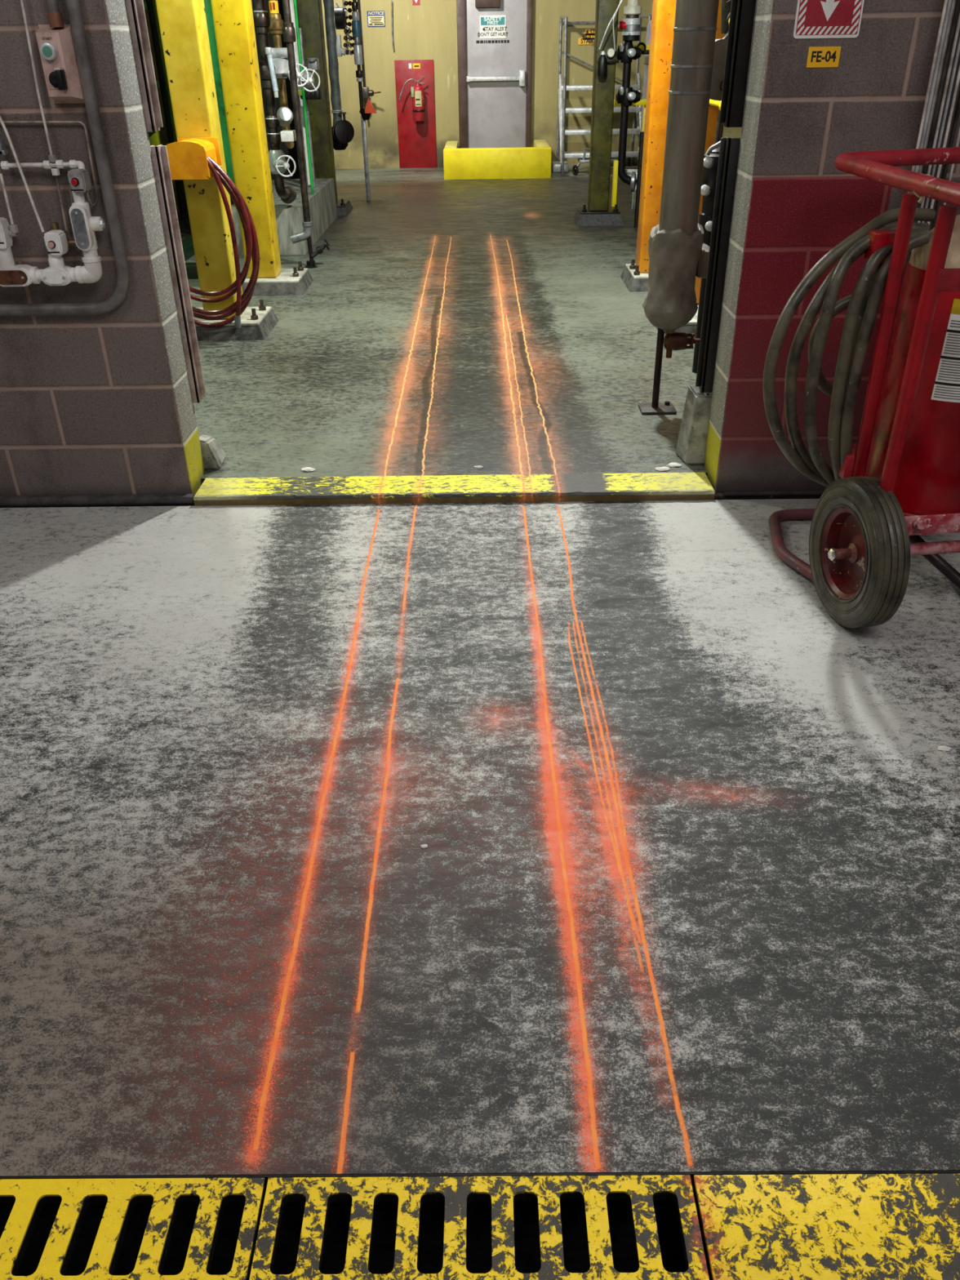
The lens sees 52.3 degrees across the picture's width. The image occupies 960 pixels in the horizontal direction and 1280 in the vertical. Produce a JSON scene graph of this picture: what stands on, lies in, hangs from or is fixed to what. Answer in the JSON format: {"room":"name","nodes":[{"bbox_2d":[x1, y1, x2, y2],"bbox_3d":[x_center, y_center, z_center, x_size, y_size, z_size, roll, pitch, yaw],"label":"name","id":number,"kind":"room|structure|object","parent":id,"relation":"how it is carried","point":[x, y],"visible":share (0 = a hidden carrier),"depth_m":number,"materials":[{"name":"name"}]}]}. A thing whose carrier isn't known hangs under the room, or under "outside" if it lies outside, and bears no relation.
{"room":"factory floor","nodes":[
{"label":"factory floor","id":0,"kind":"room"},
{"bbox_2d":[0,0,204,506],"bbox_3d":[-2.166,-1.987,2.657,2.270,3.440,0.200,-1,31,0],"label":"wall","id":1,"kind":"structure","parent":0,"point":[100,404],"depth_m":3.13,"materials":[{"name":"grey brick"}]},
{"bbox_2d":[0,191,105,286],"bbox_3d":[-1.368,-1.205,2.936,0.491,0.266,0.068,-1,31,0],"label":"pipe","id":2,"kind":"object","parent":1,"relation":"attached to","point":[84,225],"visible":0.99,"depth_m":2.96,"materials":[{"name":"white metal"}]},
{"bbox_2d":[0,217,12,249],"bbox_3d":[-1.437,-1.215,2.926,0.042,0.084,0.069,-1,31,0],"label":"switch","id":3,"kind":"object","parent":2,"relation":"attached to","point":[6,240],"visible":1,"depth_m":2.92,"materials":[{"name":"grey paint"}]},
{"bbox_2d":[8,224,18,236],"bbox_3d":[-1.409,-1.230,2.939,0.042,0.033,0.024,-1,31,0],"label":"valve","id":4,"kind":"object","parent":3,"relation":"attached to","point":[13,231],"visible":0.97,"depth_m":2.93,"materials":[{"name":"plastic"}]},
{"bbox_2d":[0,173,13,224],"bbox_3d":[-1.403,-1.306,2.899,0.008,0.138,0.019,-12,33,-18],"label":"tube","id":5,"kind":"object","parent":4,"relation":"attached to","point":[1,175],"visible":1,"depth_m":2.90,"materials":[{"name":"metal"}]},
{"bbox_2d":[44,229,68,256],"bbox_3d":[-1.276,-1.192,2.939,0.048,0.067,0.069,-1,31,0],"label":"switch","id":6,"kind":"object","parent":2,"relation":"attached to","point":[55,241],"visible":1,"depth_m":2.93,"materials":[{"name":"grey paint"}]},
{"bbox_2d":[50,222,75,248],"bbox_3d":[-1.259,-1.227,2.964,0.068,0.072,0.024,-1,31,0],"label":"valve","id":7,"kind":"object","parent":6,"relation":"attached to","point":[54,225],"visible":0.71,"depth_m":2.95,"materials":[{"name":"gold metal"}]},
{"bbox_2d":[67,168,91,193],"bbox_3d":[-1.169,-1.338,2.851,0.046,0.062,0.069,-1,31,0],"label":"switch","id":8,"kind":"object","parent":2,"relation":"on","point":[79,180],"visible":1,"depth_m":2.84,"materials":[{"name":"grey metal"}]},
{"bbox_2d":[0,155,84,175],"bbox_3d":[-1.276,-1.385,2.856,0.244,0.053,0.035,-1,31,0],"label":"fitting","id":9,"kind":"object","parent":8,"relation":"attached to","point":[53,162],"visible":0.98,"depth_m":2.85,"materials":[{"name":"metal"}]},
{"bbox_2d":[0,137,8,155],"bbox_3d":[-1.388,-1.431,2.835,0.024,0.042,0.030,-1,31,0],"label":"valve","id":10,"kind":"object","parent":9,"relation":"attached to","point":[3,151],"visible":1,"depth_m":2.83,"materials":[{"name":"metal"}]},
{"bbox_2d":[0,115,44,232],"bbox_3d":[-1.345,-1.381,2.847,0.094,0.359,0.017,10,33,18],"label":"tube","id":11,"kind":"object","parent":9,"relation":"attached to","point":[1,119],"visible":1,"depth_m":2.85,"materials":[{"name":"metal"}]},
{"bbox_2d":[20,0,53,155],"bbox_3d":[-1.246,-1.583,2.746,0.018,0.411,0.013,-1,31,0],"label":"tube","id":12,"kind":"object","parent":9,"relation":"attached to","point":[21,1],"visible":1,"depth_m":2.75,"materials":[{"name":"metal"}]},
{"bbox_2d":[54,175,67,230],"bbox_3d":[-1.252,-1.308,2.924,0.017,0.157,0.008,19,36,29],"label":"tube","id":13,"kind":"object","parent":9,"relation":"attached to","point":[56,176],"visible":1,"depth_m":2.92,"materials":[{"name":"grey metal"}]},
{"bbox_2d":[0,120,98,206],"bbox_3d":[-1.310,-1.389,2.858,0.347,0.229,0.051,-1,31,0],"label":"tube","id":14,"kind":"object","parent":8,"relation":"attached to","point":[94,204],"visible":1,"depth_m":2.83,"materials":[{"name":"grey metal"}]},
{"bbox_2d":[35,0,84,103],"bbox_3d":[-1.176,-2.102,2.411,0.111,1.372,0.100,-1,31,0],"label":"station","id":15,"kind":"object","parent":1,"relation":"attached to","point":[55,39],"visible":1,"depth_m":2.70,"materials":[{"name":"pink metal"}]},
{"bbox_2d":[0,0,129,316],"bbox_3d":[-1.843,-1.857,2.592,1.513,1.963,0.046,-1,31,0],"label":"conduit","id":16,"kind":"object","parent":1,"relation":"attached to","point":[117,298],"visible":1,"depth_m":2.91,"materials":[{"name":"grey metal"}]},
{"bbox_2d":[125,0,163,132],"bbox_3d":[-1.031,-2.126,2.724,0.062,1.260,0.060,-1,31,0],"label":"door track","id":17,"kind":"object","parent":1,"relation":"attached to","point":[135,8],"visible":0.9,"depth_m":2.95,"materials":[{"name":"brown metal"}]},
{"bbox_2d":[150,144,206,403],"bbox_3d":[-1.012,-1.200,3.276,0.044,0.815,0.076,17,36,27],"label":"door track","id":18,"kind":"object","parent":1,"relation":"attached to","point":[159,153],"visible":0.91,"depth_m":3.25,"materials":[{"name":"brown metal"}]},
{"bbox_2d":[146,0,299,206],"bbox_3d":[-3.243,-5.775,8.957,3.500,3.420,0.100,-1,31,0],"label":"wall partition","id":19,"kind":"structure","parent":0,"point":[292,152],"depth_m":9.29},
{"bbox_2d":[323,0,354,150],"bbox_3d":[-1.372,-5.677,9.008,0.201,2.091,0.280,-18,35,-26],"label":"pipe","id":20,"kind":"object","parent":19,"relation":"attached to","point":[343,131],"visible":0.99,"depth_m":9.30,"materials":[{"name":"metal"}]},
{"bbox_2d":[0,1186,710,1279],"bbox_3d":[0.021,0.265,2.462,6.400,0.296,2.362,-1,31,0],"label":"trench","id":21,"kind":"structure","parent":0,"point":[526,1241],"depth_m":1.46,"materials":[{"name":"metal"}]},
{"bbox_2d":[0,1169,959,1186],"bbox_3d":[0.018,0.761,1.378,6.400,0.030,0.004,-1,31,0],"label":"trim","id":22,"kind":"structure","parent":21,"relation":"attached to","point":[691,1174],"depth_m":1.37,"materials":[{"name":"black metal"}]},
{"bbox_3d":[-0.730,0.948,1.388,4.900,0.339,0.210,-1,31,0],"label":"trim","id":23,"kind":"structure","parent":21,"relation":"attached to","visible":0},
{"bbox_2d":[0,1177,266,1279],"bbox_3d":[-0.599,0.805,1.314,0.596,0.022,0.152,-1,31,0],"label":"drain grate","id":24,"kind":"object","parent":23,"relation":"in","point":[166,1195],"visible":1,"depth_m":1.32,"materials":[{"name":"yellow metal"}]},
{"bbox_2d":[248,1174,709,1279],"bbox_3d":[-0.002,0.799,1.310,0.590,0.022,0.152,-1,31,0],"label":"drain grate","id":25,"kind":"object","parent":23,"relation":"in","point":[548,1192],"visible":1,"depth_m":1.31,"materials":[{"name":"yellow metal"}]},
{"bbox_2d":[692,1173,959,1279],"bbox_3d":[0.958,0.788,1.301,1.320,0.020,0.152,-1,31,0],"label":"cover plate","id":26,"kind":"object","parent":23,"relation":"in","point":[826,1226],"visible":1,"depth_m":1.30,"materials":[{"name":"yellow metal"}]},
{"bbox_2d":[0,472,819,507],"bbox_3d":[0.029,-3.632,8.866,10.000,0.326,12.270,-1,31,0],"label":"floor","id":27,"kind":"structure","parent":0,"point":[202,479],"depth_m":3.60,"materials":[{"name":"concrete"}]},
{"bbox_2d":[178,164,707,478],"bbox_3d":[0.002,-3.753,8.744,9.950,0.001,12.194,-1,31,0],"label":"floor","id":28,"kind":"structure","parent":0,"point":[443,326],"depth_m":4.98,"materials":[{"name":"concrete"}]},
{"bbox_2d":[142,0,190,231],"bbox_3d":[-2.818,-4.929,7.715,0.450,3.190,0.500,-1,31,0],"label":"steel column","id":29,"kind":"structure","parent":28,"relation":"on","point":[159,137],"depth_m":8.11,"materials":[{"name":"metal"}]},
{"bbox_2d":[181,235,198,279],"bbox_3d":[-2.856,-2.830,7.204,2.040,0.090,1.350,-1,31,0],"label":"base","id":30,"kind":"object","parent":28,"relation":"on","point":[187,241],"visible":0.1,"depth_m":7.25,"materials":[{"name":"green metal"}]},
{"bbox_2d":[152,0,235,183],"bbox_3d":[-2.213,-4.845,7.590,0.600,3.120,0.600,-1,31,0],"label":"steel column","id":31,"kind":"structure","parent":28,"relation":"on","point":[207,3],"depth_m":7.63,"materials":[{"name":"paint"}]},
{"bbox_2d":[199,434,226,469],"bbox_3d":[-0.999,-0.714,3.639,0.082,0.117,0.152,-1,31,0],"label":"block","id":32,"kind":"object","parent":28,"relation":"on","point":[213,455],"visible":0.78,"depth_m":3.59,"materials":[{"name":"grey concrete"}]},
{"bbox_2d":[155,0,279,341],"bbox_3d":[-1.470,-3.058,4.592,0.615,3.190,0.460,-1,31,0],"label":"steel column","id":33,"kind":"structure","parent":28,"relation":"on","point":[183,25],"depth_m":4.92,"materials":[{"name":"metal"}]},
{"bbox_2d":[166,137,222,179],"bbox_3d":[-1.398,-2.345,4.761,0.220,0.164,0.228,-1,31,0],"label":"hanger","id":34,"kind":"object","parent":33,"relation":"attached to","point":[187,157],"visible":0.94,"depth_m":4.68,"materials":[{"name":"orange paint"}]},
{"bbox_2d":[188,156,259,328],"bbox_3d":[-1.420,-2.018,4.952,0.592,0.869,0.193,1,31,3],"label":"coil","id":35,"kind":"object","parent":33,"relation":"on","point":[252,251],"visible":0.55,"depth_m":4.97,"materials":[{"name":"red rubber"}]},
{"bbox_2d":[210,0,313,296],"bbox_3d":[-1.421,-3.633,5.541,0.590,3.190,0.480,-1,31,0],"label":"steel column","id":36,"kind":"structure","parent":28,"relation":"on","point":[233,20],"depth_m":5.81,"materials":[{"name":"metal"}]},
{"bbox_2d":[253,0,296,204],"bbox_3d":[-1.401,-4.039,6.428,0.179,2.215,0.638,-7,32,-9],"label":"pipe","id":37,"kind":"object","parent":28,"relation":"on","point":[278,164],"visible":0.92,"depth_m":6.61,"materials":[{"name":"metal"}]},
{"bbox_2d":[264,47,278,97],"bbox_3d":[-1.358,-3.711,6.397,0.070,0.284,0.043,19,36,29],"label":"glass","id":38,"kind":"object","parent":37,"relation":"attached to","point":[268,50],"visible":1,"depth_m":6.38,"materials":[{"name":"metal"}]},
{"bbox_2d":[268,0,308,148],"bbox_3d":[-1.322,-4.217,6.346,0.191,1.828,0.441,-16,34,-23],"label":"pipe","id":39,"kind":"object","parent":37,"relation":"attached to","point":[279,54],"visible":0.69,"depth_m":6.61,"materials":[{"name":"brown"}]},
{"bbox_2d":[299,68,319,92],"bbox_3d":[-1.159,-3.794,6.625,0.138,0.133,0.305,-6,32,-9],"label":"valve","id":40,"kind":"object","parent":39,"relation":"attached to","point":[311,79],"visible":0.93,"depth_m":6.53,"materials":[{"name":"metal"}]},
{"bbox_2d":[231,177,337,255],"bbox_3d":[-1.598,-3.534,8.138,0.555,0.355,1.920,-1,31,0],"label":"plinth","id":41,"kind":"object","parent":28,"relation":"on","point":[322,205],"visible":0.43,"depth_m":7.56,"materials":[{"name":"concrete"}]},
{"bbox_2d":[289,0,310,184],"bbox_3d":[-1.516,-4.997,7.848,0.076,2.446,0.076,-1,31,0],"label":"pipe","id":42,"kind":"object","parent":28,"relation":"on","point":[291,2],"visible":0.2,"depth_m":8.07,"materials":[{"name":"metal"}]},
{"bbox_2d":[293,0,314,194],"bbox_3d":[-1.363,-4.638,7.247,0.022,2.440,0.022,-1,31,0],"label":"pipe","id":43,"kind":"object","parent":28,"relation":"on","point":[294,1],"visible":1,"depth_m":7.54,"materials":[{"name":"metal"}]},
{"bbox_2d":[282,0,329,268],"bbox_3d":[-1.210,-3.759,6.304,0.267,2.571,0.113,-4,31,-5],"label":"pipe","id":44,"kind":"object","parent":28,"relation":"on","point":[288,29],"visible":1,"depth_m":6.55,"materials":[{"name":"metal"}]},
{"bbox_2d":[280,129,296,142],"bbox_3d":[-1.293,-3.399,6.595,0.086,0.063,0.100,-1,31,0],"label":"junction box","id":45,"kind":"object","parent":44,"relation":"attached to","point":[286,135],"visible":0.94,"depth_m":6.55,"materials":[{"name":"white paint"}]},
{"bbox_2d":[297,27,324,187],"bbox_3d":[-1.373,-4.265,7.886,0.225,1.140,0.222,-1,31,0],"label":"pipe","id":46,"kind":"object","parent":28,"relation":"on","point":[313,63],"visible":0.7,"depth_m":7.78,"materials":[{"name":"metal"}]},
{"bbox_2d":[296,0,353,216],"bbox_3d":[-1.493,-5.409,8.475,0.500,3.190,0.500,-1,31,0],"label":"steel column","id":47,"kind":"structure","parent":28,"relation":"on","point":[310,19],"depth_m":8.70,"materials":[{"name":"metal"}]},
{"bbox_2d":[351,0,376,200],"bbox_3d":[-1.102,-5.491,9.354,0.222,2.370,0.127,21,38,32],"label":"stand","id":48,"kind":"object","parent":28,"relation":"on","point":[366,113],"visible":1,"depth_m":9.46,"materials":[{"name":"metal"}]},
{"bbox_2d":[333,0,354,56],"bbox_3d":[-1.284,-6.009,9.380,0.212,0.708,0.250,-1,31,0],"label":"manifold","id":49,"kind":"object","parent":48,"relation":"attached to","point":[340,15],"visible":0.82,"depth_m":9.41,"materials":[{"name":"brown metal"}]},
{"bbox_2d":[359,107,371,119],"bbox_3d":[-1.117,-5.151,9.578,0.127,0.100,0.130,-1,31,0],"label":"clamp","id":50,"kind":"object","parent":48,"relation":"on","point":[366,113],"depth_m":9.54,"materials":[{"name":"black metal"}]},
{"bbox_2d":[443,139,551,179],"bbox_3d":[0.204,-5.877,11.972,1.258,0.345,1.330,-1,31,0],"label":"kerb","id":51,"kind":"object","parent":28,"relation":"on","point":[525,162],"visible":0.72,"depth_m":11.40,"materials":[{"name":"yellow concrete"}]},
{"bbox_2d":[551,160,568,172],"bbox_3d":[0.986,-5.840,12.069,0.192,0.100,0.300,-1,31,0],"label":"bar","id":52,"kind":"object","parent":28,"relation":"on","point":[556,166],"visible":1,"depth_m":11.95,"materials":[{"name":"metal"}]},
{"bbox_2d":[572,147,617,175],"bbox_3d":[1.370,-5.747,11.722,0.535,0.296,0.354,-1,31,0],"label":"caster wheel","id":53,"kind":"object","parent":28,"relation":"on","point":[584,160],"visible":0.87,"depth_m":11.63,"materials":[{"name":"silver metal"}]},
{"bbox_2d":[573,0,623,226],"bbox_3d":[1.011,-5.000,7.738,0.410,3.190,0.420,-1,31,0],"label":"steel column","id":54,"kind":"structure","parent":28,"relation":"on","point":[597,212],"depth_m":8.10,"materials":[{"name":"metal"}]},
{"bbox_2d":[596,51,618,76],"bbox_3d":[1.024,-4.646,7.882,0.175,0.173,0.300,-1,31,0],"label":"bracket","id":55,"kind":"object","parent":54,"relation":"attached to","point":[602,61],"visible":0.94,"depth_m":7.78,"materials":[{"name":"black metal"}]},
{"bbox_2d":[599,0,622,51],"bbox_3d":[1.026,-4.783,7.583,0.160,0.377,0.112,-14,34,-21],"label":"air line","id":56,"kind":"object","parent":54,"relation":"attached to","point":[621,1],"visible":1,"depth_m":7.58,"materials":[{"name":"plastic"}]},
{"bbox_2d":[555,14,651,174],"bbox_3d":[1.459,-6.552,11.755,0.990,1.640,0.936,-1,31,0],"label":"scaffold","id":57,"kind":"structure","parent":28,"relation":"on","point":[562,110],"depth_m":11.77,"materials":[{"name":"metal"}]},
{"bbox_2d":[611,160,618,206],"bbox_3d":[1.199,-4.021,8.716,0.035,0.457,0.080,-1,31,0],"label":"bollard post","id":58,"kind":"object","parent":28,"relation":"on","point":[615,162],"visible":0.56,"depth_m":8.66,"materials":[{"name":"metal"}]},
{"bbox_2d":[615,0,641,191],"bbox_3d":[1.317,-4.702,8.455,0.320,1.553,0.218,-1,31,0],"label":"pipe","id":59,"kind":"object","parent":28,"relation":"on","point":[626,52],"visible":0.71,"depth_m":8.37,"materials":[{"name":"black metal"}]},
{"bbox_2d":[613,98,646,131],"bbox_3d":[1.440,-4.686,9.395,0.362,0.886,0.130,-1,31,0],"label":"guard rail","id":60,"kind":"object","parent":28,"relation":"on","point":[642,102],"visible":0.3,"depth_m":9.13,"materials":[{"name":"metal"}]},
{"bbox_2d":[625,168,637,209],"bbox_3d":[1.443,-4.213,9.137,0.220,0.344,0.060,-1,31,0],"label":"lower manifold","id":61,"kind":"object","parent":28,"relation":"on","point":[628,171],"visible":0.2,"depth_m":9.12,"materials":[{"name":"metal"}]},
{"bbox_2d":[634,131,644,227],"bbox_3d":[1.321,-3.803,8.100,0.044,0.720,0.044,-1,31,0],"label":"pipe","id":62,"kind":"object","parent":28,"relation":"on","point":[642,133],"visible":0.66,"depth_m":8.08,"materials":[{"name":"black metal"}]},
{"bbox_2d":[637,20,651,159],"bbox_3d":[1.716,-5.186,9.601,0.280,1.520,0.280,-1,31,0],"label":"cylinder","id":63,"kind":"object","parent":28,"relation":"on","point":[646,63],"visible":0.13,"depth_m":9.38,"materials":[{"name":"metal"}]},
{"bbox_2d":[620,0,675,292],"bbox_3d":[1.146,-3.654,5.513,0.475,3.190,0.500,-1,31,0],"label":"steel column","id":64,"kind":"structure","parent":28,"relation":"on","point":[634,276],"depth_m":5.81,"materials":[{"name":"metal"}]},
{"bbox_2d":[638,0,719,414],"bbox_3d":[0.776,-2.208,3.426,0.264,2.848,0.269,-1,31,0],"label":"insulated pipe","id":65,"kind":"object","parent":28,"relation":"on","point":[677,253],"visible":1,"depth_m":3.65,"materials":[{"name":"metal"}]},
{"bbox_2d":[663,332,700,358],"bbox_3d":[0.844,-1.214,3.999,0.182,0.115,0.082,-1,31,0],"label":"valve","id":66,"kind":"object","parent":65,"relation":"attached to","point":[676,340],"visible":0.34,"depth_m":3.97,"materials":[{"name":"brown metal"}]},
{"bbox_2d":[642,0,726,338],"bbox_3d":[1.177,-3.126,4.640,0.490,3.190,0.820,-1,31,0],"label":"steel column","id":67,"kind":"structure","parent":28,"relation":"on","point":[691,327],"depth_m":5.00,"materials":[{"name":"metal"}]},
{"bbox_2d":[709,99,721,110],"bbox_3d":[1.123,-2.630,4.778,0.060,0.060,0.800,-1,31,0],"label":"tag","id":68,"kind":"object","parent":67,"relation":"attached to","point":[716,103],"visible":0.13,"depth_m":4.61,"materials":[{"name":"yellow paint"}]},
{"bbox_2d":[714,110,723,144],"bbox_3d":[1.152,-2.465,4.702,0.038,0.149,0.024,-1,31,0],"label":"tube","id":69,"kind":"object","parent":68,"relation":"attached to","point":[719,127],"visible":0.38,"depth_m":4.70,"materials":[{"name":"metal"}]},
{"bbox_2d":[675,385,711,464],"bbox_3d":[0.792,-0.790,3.574,0.114,0.269,0.124,-1,31,0],"label":"post","id":70,"kind":"object","parent":28,"relation":"on","point":[691,442],"visible":0.63,"depth_m":3.54,"materials":[{"name":"grey concrete"}]},
{"bbox_2d":[692,343,699,373],"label":"pipe","id":71,"kind":"object","parent":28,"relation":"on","point":[696,348],"depth_m":4.56,"materials":[{"name":"black metal"}]},
{"bbox_2d":[695,277,706,338],"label":"pipe","id":72,"kind":"object","parent":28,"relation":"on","point":[703,284],"depth_m":4.45,"materials":[{"name":"black metal"}]},
{"bbox_2d":[697,140,720,246],"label":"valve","id":73,"kind":"object","parent":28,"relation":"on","point":[711,157],"depth_m":4.15,"materials":[{"name":"black metal"}]},
{"bbox_2d":[709,38,727,100],"bbox_3d":[1.058,-1.732,4.091,0.408,1.337,0.206,-1,31,0],"label":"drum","id":74,"kind":"object","parent":28,"relation":"on","point":[720,48],"visible":0.16,"depth_m":3.71,"materials":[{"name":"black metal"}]},
{"bbox_2d":[0,498,959,1176],"bbox_3d":[-0.011,0.135,2.383,6.340,0.001,2.364,-1,31,0],"label":"floor","id":75,"kind":"structure","parent":0,"point":[683,894],"depth_m":1.94,"materials":[{"name":"concrete"}]},
{"bbox_2d":[762,146,959,627],"bbox_3d":[1.191,-0.647,2.579,0.882,1.103,0.942,-4,31,-6],"label":"extinguisher","id":76,"kind":"object","parent":75,"relation":"on","point":[900,482],"visible":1,"depth_m":2.51,"materials":[{"name":"metal"}]},
{"bbox_2d":[884,0,959,373],"bbox_3d":[1.282,-1.467,2.757,0.014,2.280,0.010,-1,31,0],"label":"metal rod","id":77,"kind":"object","parent":75,"relation":"on","point":[957,2],"visible":0.48,"depth_m":2.72,"materials":[{"name":"metal"}]},
{"bbox_2d":[907,0,947,192],"bbox_3d":[1.249,-1.467,2.758,0.012,2.280,0.008,-1,31,0],"label":"metal rod","id":78,"kind":"object","parent":75,"relation":"on","point":[943,15],"visible":0.48,"depth_m":2.70,"materials":[{"name":"metal"}]},
{"bbox_2d":[915,0,952,173],"bbox_3d":[1.265,-1.473,2.768,0.014,2.280,0.010,-1,31,0],"label":"metal rod","id":79,"kind":"object","parent":75,"relation":"on","point":[949,2],"visible":0.48,"depth_m":2.71,"materials":[{"name":"metal"}]},
{"bbox_2d":[909,12,959,259],"bbox_3d":[1.300,-1.474,2.768,0.012,2.280,0.008,-1,31,0],"label":"metal rod","id":80,"kind":"object","parent":75,"relation":"on","point":[957,28],"visible":0.48,"depth_m":2.73,"materials":[{"name":"metal"}]},
{"bbox_2d":[918,0,955,173],"bbox_3d":[1.281,-1.480,2.778,0.012,2.280,0.008,-1,31,0],"label":"metal rod","id":81,"kind":"object","parent":75,"relation":"on","point":[953,2],"visible":0.48,"depth_m":2.72,"materials":[{"name":"metal"}]},
{"bbox_2d":[921,35,959,222],"bbox_3d":[1.319,-1.480,2.778,0.014,2.280,0.010,-1,31,0],"label":"metal rod","id":82,"kind":"object","parent":75,"relation":"on","point":[958,44],"visible":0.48,"depth_m":2.76,"materials":[{"name":"metal"}]},
{"bbox_2d":[927,64,959,225],"bbox_3d":[1.325,-1.468,2.757,0.012,2.280,0.008,-1,31,0],"label":"metal rod","id":83,"kind":"object","parent":75,"relation":"on","point":[956,88],"visible":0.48,"depth_m":2.76,"materials":[{"name":"metal"}]},
{"bbox_2d":[931,92,959,229],"bbox_3d":[1.347,-1.474,2.767,0.014,2.280,0.010,-1,31,0],"label":"metal rod","id":84,"kind":"object","parent":75,"relation":"on","point":[957,108],"visible":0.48,"depth_m":2.80,"materials":[{"name":"metal"}]},
{"bbox_2d":[942,125,959,204],"bbox_3d":[1.371,-1.480,2.777,0.012,2.280,0.008,-1,31,0],"label":"metal rod","id":85,"kind":"object","parent":75,"relation":"on","point":[958,133],"visible":0.02,"depth_m":2.84,"materials":[{"name":"metal"}]},
{"bbox_2d":[321,0,742,168],"bbox_3d":[0.010,-7.596,11.884,10.000,3.420,0.200,-1,31,0],"label":"wall","id":86,"kind":"structure","parent":0,"point":[428,30],"depth_m":12.11,"materials":[{"name":"beige paint"}]},
{"bbox_2d":[357,0,380,106],"bbox_3d":[-1.353,-7.165,11.851,0.248,1.340,0.134,-1,31,0],"label":"conduit","id":87,"kind":"object","parent":86,"relation":"attached to","point":[366,93],"visible":0.73,"depth_m":12.03,"materials":[{"name":"black metal"}]},
{"bbox_2d":[366,10,385,26],"bbox_3d":[-1.255,-7.506,11.817,0.213,0.162,0.006,-1,31,0],"label":"notice sign","id":88,"kind":"object","parent":86,"relation":"attached to","point":[375,18],"visible":1,"depth_m":11.82,"materials":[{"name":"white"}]},
{"bbox_2d":[394,59,436,168],"bbox_3d":[-0.806,-6.623,12.343,0.481,1.202,0.024,-1,31,0],"label":"panel","id":89,"kind":"object","parent":86,"relation":"attached to","point":[416,140],"visible":0.98,"depth_m":12.36,"materials":[{"name":"paint"}]},
{"bbox_2d":[399,75,425,121],"bbox_3d":[-0.836,-6.713,12.128,0.306,0.493,0.176,-17,35,-24],"label":"fire extinguisher","id":90,"kind":"object","parent":89,"relation":"attached to","point":[417,91],"visible":1,"depth_m":12.11,"materials":[{"name":"red metal"}]},
{"bbox_2d":[456,0,533,148],"bbox_3d":[0.183,-7.075,12.082,0.912,2.220,0.200,-1,31,0],"label":"door","id":91,"kind":"structure","parent":86,"relation":"in","point":[495,79],"depth_m":12.09,"materials":[{"name":"grey metal"}]},
{"bbox_2d":[478,15,506,38],"bbox_3d":[0.157,-7.429,11.851,0.364,0.236,0.006,-1,31,0],"label":"safety sign","id":92,"kind":"object","parent":91,"relation":"attached to","point":[491,26],"visible":1,"depth_m":11.85,"materials":[{"name":"white plastic"}]},
{"bbox_2d":[475,40,509,43],"bbox_3d":[0.156,-7.301,11.932,0.402,0.029,0.002,-1,31,0],"label":"sign","id":93,"kind":"object","parent":91,"relation":"attached to","point":[489,41],"depth_m":11.94,"materials":[{"name":"black"}]},
{"bbox_2d":[577,28,595,44],"bbox_3d":[1.380,-7.347,11.907,0.360,0.161,0.006,-1,31,0],"label":"sign","id":94,"kind":"object","parent":86,"relation":"attached to","point":[588,37],"depth_m":11.91,"materials":[{"name":"yellow"}]},
{"bbox_2d":[703,0,959,498],"bbox_3d":[2.049,-2.030,2.626,2.500,3.440,0.200,-1,31,0],"label":"wall","id":95,"kind":"structure","parent":0,"point":[792,205],"depth_m":2.94,"materials":[{"name":"grey brick"}]},
{"bbox_2d":[0,490,824,505],"bbox_3d":[0.020,-0.506,3.414,6.400,0.028,0.035,-1,31,0],"label":"baseboard","id":96,"kind":"structure","parent":95,"relation":"attached to","point":[132,498],"depth_m":3.41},
{"bbox_2d":[193,472,715,506],"bbox_3d":[-0.091,-0.526,3.467,1.802,0.051,0.180,-1,31,0],"label":"threshold","id":97,"kind":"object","parent":95,"relation":"attached to","point":[642,486],"depth_m":3.42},
{"bbox_2d":[695,137,740,392],"bbox_3d":[0.807,-1.229,3.265,0.089,0.800,0.060,-1,31,0],"label":"door track","id":98,"kind":"object","parent":95,"relation":"attached to","point":[729,150],"visible":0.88,"depth_m":3.23,"materials":[{"name":"black metal"}]},
{"bbox_2d":[719,0,755,127],"bbox_3d":[0.784,-2.140,2.713,0.089,1.270,0.060,-1,31,0],"label":"door track","id":99,"kind":"object","parent":95,"relation":"attached to","point":[742,11],"visible":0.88,"depth_m":2.94,"materials":[{"name":"black metal"}]},
{"bbox_2d":[806,46,840,67],"bbox_3d":[0.965,-1.637,2.747,0.089,0.050,0.002,-1,31,0],"label":"sticker","id":100,"kind":"object","parent":95,"relation":"attached to","point":[818,56],"visible":1,"depth_m":2.75,"materials":[{"name":"yellow"}]},
{"bbox_2d":[793,0,864,38],"bbox_3d":[0.960,-1.786,2.655,0.182,0.260,0.004,-1,31,0],"label":"arrow sign","id":101,"kind":"object","parent":95,"relation":"attached to","point":[814,19],"visible":1,"depth_m":2.70,"materials":[{"name":"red plastic"}]},
{"bbox_2d":[907,4,959,262],"bbox_3d":[1.335,-1.525,2.775,0.060,2.400,0.060,-1,31,0],"label":"pipe","id":102,"kind":"object","parent":95,"relation":"attached to","point":[958,60],"visible":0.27,"depth_m":2.77,"materials":[{"name":"grey metal"}]},
{"bbox_3d":[1.026,-2.495,3.941,0.040,0.040,0.090,-1,31,0],"label":"tag","id":103,"kind":"object","parent":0,"visible":0},
{"bbox_2d":[720,0,731,39],"bbox_3d":[1.033,-2.608,3.963,0.100,0.345,0.116,-1,31,0],"label":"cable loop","id":104,"kind":"object","parent":103,"relation":"attached to","point":[726,4],"visible":0.21,"depth_m":3.98,"materials":[{"name":"black rubber"}]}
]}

